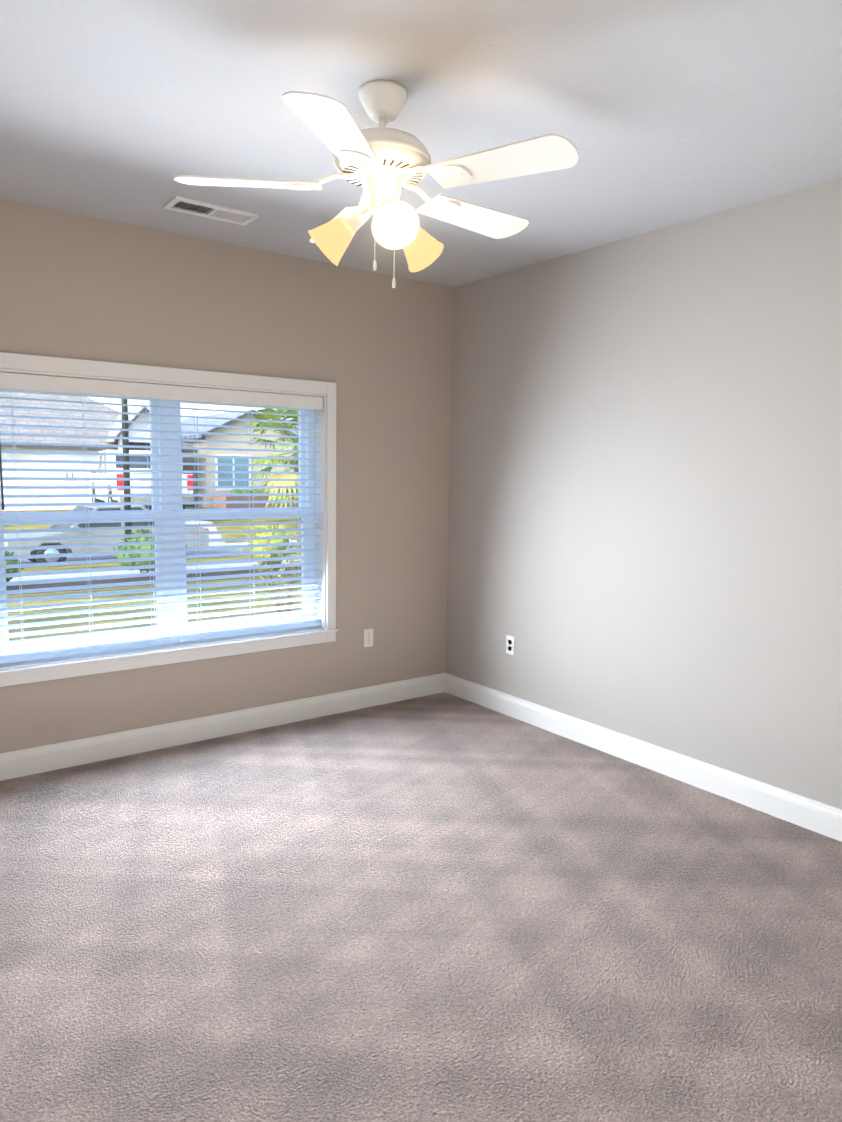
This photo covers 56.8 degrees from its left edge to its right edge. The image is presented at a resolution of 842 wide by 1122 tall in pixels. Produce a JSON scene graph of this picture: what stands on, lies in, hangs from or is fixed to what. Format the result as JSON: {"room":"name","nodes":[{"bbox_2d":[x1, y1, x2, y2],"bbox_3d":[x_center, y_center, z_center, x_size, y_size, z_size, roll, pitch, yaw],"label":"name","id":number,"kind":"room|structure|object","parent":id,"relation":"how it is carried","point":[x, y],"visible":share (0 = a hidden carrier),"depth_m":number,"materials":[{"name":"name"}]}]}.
{"room":"empty bedroom","nodes":[
{"label":"empty bedroom","id":0,"kind":"room"},
{"bbox_2d":[0,199,452,753],"bbox_3d":[-1.344,-0.347,4.216,3.670,2.700,0.200,-4,8,-36],"label":"wall","id":1,"kind":"structure","parent":0,"point":[376,347],"depth_m":4.44,"materials":[{"name":"beige paint"}]},
{"bbox_2d":[0,352,337,686],"bbox_3d":[-1.340,-0.236,4.204,1.940,1.561,0.217,-4,8,-36],"label":"window","id":2,"kind":"structure","parent":1,"relation":"in","point":[172,635],"depth_m":4.17,"materials":[{"name":"white"}]},
{"bbox_2d":[0,673,445,780],"bbox_3d":[-1.298,0.941,4.278,3.670,0.130,0.016,-4,8,-36],"label":"baseboard","id":3,"kind":"structure","parent":1,"relation":"attached to","point":[35,760],"depth_m":4.33,"materials":[{"name":"white wood"}]},
{"bbox_2d":[364,628,372,646],"bbox_3d":[-0.333,0.489,4.950,0.070,0.115,0.008,-4,8,-36],"label":"outlet","id":4,"kind":"object","parent":1,"relation":"attached to","point":[368,637],"visible":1,"depth_m":4.95,"materials":[{"name":"white plastic"}]},
{"bbox_2d":[0,692,841,1121],"bbox_3d":[0.011,1.276,2.542,4.070,0.100,4.810,-4,8,-36],"label":"floor","id":5,"kind":"structure","parent":0,"point":[442,906],"depth_m":2.54,"materials":[{"name":"carpet"}]},
{"bbox_2d":[0,0,841,287],"bbox_3d":[0.052,-1.530,2.217,4.070,0.150,4.810,-4,8,-36],"label":"ceiling","id":6,"kind":"structure","parent":0,"point":[659,114],"depth_m":2.56,"materials":[{"name":"grey paint"}]},
{"bbox_2d":[163,196,258,225],"bbox_3d":[-0.972,-1.625,3.617,0.400,0.012,0.170,-4,8,-36],"label":"ceiling vent","id":7,"kind":"object","parent":6,"relation":"in","point":[205,209],"visible":1,"depth_m":3.60,"materials":[{"name":"white metal"}]},
{"bbox_2d":[174,80,577,287],"bbox_3d":[-0.100,-1.186,2.531,1.218,0.610,1.246,-4,8,-36],"label":"fan","id":8,"kind":"object","parent":6,"relation":"hanging from","point":[382,164],"visible":1,"depth_m":2.40,"materials":[{"name":"white painted metal"},{"name":"white painted wood"},{"name":"frosted glass"}]},
{"bbox_2d":[446,177,841,809],"bbox_3d":[1.584,-0.225,3.531,0.200,2.700,4.810,-4,8,-36],"label":"wall","id":9,"kind":"structure","parent":0,"point":[644,531],"depth_m":3.84,"materials":[{"name":"grey paint"}]},
{"bbox_2d":[506,635,514,654],"bbox_3d":[0.552,0.521,4.821,0.008,0.115,0.070,-4,8,-36],"label":"outlet","id":10,"kind":"object","parent":9,"relation":"attached to","point":[510,640],"visible":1,"depth_m":4.82,"materials":[{"name":"white plastic"}]},
{"bbox_2d":[445,673,841,841],"bbox_3d":[1.484,1.059,3.608,0.016,0.130,4.394,-4,8,-36],"label":"baseboard","id":11,"kind":"structure","parent":9,"relation":"attached to","point":[808,813],"depth_m":3.92,"materials":[{"name":"white wood"}]},
{"label":"outside","id":12,"kind":"structure","parent":0,"visible":0},
{"bbox_2d":[2,505,300,640],"bbox_3d":[-15.759,-4.002,50.102,115.000,0.710,90.788,-4,8,-36],"label":"ground","id":13,"kind":"structure","parent":12,"point":[83,566],"depth_m":13.78,"materials":[{"name":"green plant"}]},
{"bbox_2d":[5,551,26,581],"bbox_3d":[-7.492,0.121,13.603,1.105,0.789,1.056,-4,8,-36],"label":"bush","id":14,"kind":"object","parent":13,"relation":"on","point":[13,570],"depth_m":13.66,"materials":[{"name":"green plant"}]},
{"bbox_2d":[0,391,197,510],"bbox_3d":[-17.122,-5.341,33.305,10.940,5.768,13.730,-4,8,-36],"label":"house","id":15,"kind":"structure","parent":13,"relation":"on","point":[35,412],"depth_m":29.43,"materials":[{"name":"white"}]},
{"bbox_2d":[4,505,208,566],"bbox_3d":[-7.820,-0.680,19.218,4.670,1.435,2.140,-4,8,-36],"label":"sedan","id":16,"kind":"object","parent":13,"relation":"on","point":[71,542],"depth_m":18.25,"materials":[{"name":"silver metal"}]},
{"bbox_2d":[121,399,131,541],"bbox_3d":[-6.823,-3.885,17.517,0.413,7.929,2.285,-3,8,-31],"label":"lamp post","id":17,"kind":"object","parent":13,"relation":"on","point":[125,467],"depth_m":16.79,"materials":[{"name":"grey metal"}]},
{"bbox_2d":[113,529,154,572],"bbox_3d":[-5.416,-0.159,15.248,1.156,0.980,1.149,-4,8,-36],"label":"bush","id":18,"kind":"object","parent":13,"relation":"on","point":[134,547],"depth_m":14.97,"materials":[{"name":"green plant"}]},
{"bbox_2d":[86,450,193,509],"bbox_3d":[-9.588,-2.612,26.241,2.805,2.184,6.732,-3,8,-30],"label":"pickup truck","id":19,"kind":"object","parent":13,"relation":"on","point":[120,483],"depth_m":24.87,"materials":[{"name":"white metal"}]},
{"bbox_2d":[181,409,297,508],"bbox_3d":[-6.066,-6.197,41.536,16.320,5.898,14.450,-4,8,-36],"label":"house","id":20,"kind":"structure","parent":13,"relation":"on","point":[223,452],"depth_m":33.13,"materials":[{"name":"beige paint"}]},
{"bbox_2d":[239,525,299,564],"bbox_3d":[-3.245,-0.329,16.834,1.339,1.017,1.327,-4,8,-36],"label":"bush","id":21,"kind":"object","parent":13,"relation":"on","point":[268,541],"depth_m":16.56,"materials":[{"name":"yellow plant"}]},
{"bbox_2d":[242,408,300,555],"bbox_3d":[-2.823,-2.212,19.624,3.460,4.244,3.295,-4,8,-36],"label":"palm tree","id":22,"kind":"object","parent":13,"relation":"on","point":[283,439],"depth_m":18.86,"materials":[{"name":"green plant"}]},
{"bbox_2d":[253,549,300,611],"bbox_3d":[-1.737,0.287,9.842,0.791,0.960,1.026,-4,8,-36],"label":"bush","id":23,"kind":"object","parent":13,"relation":"on","point":[281,569],"depth_m":9.84,"materials":[{"name":"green plant"}]}
]}

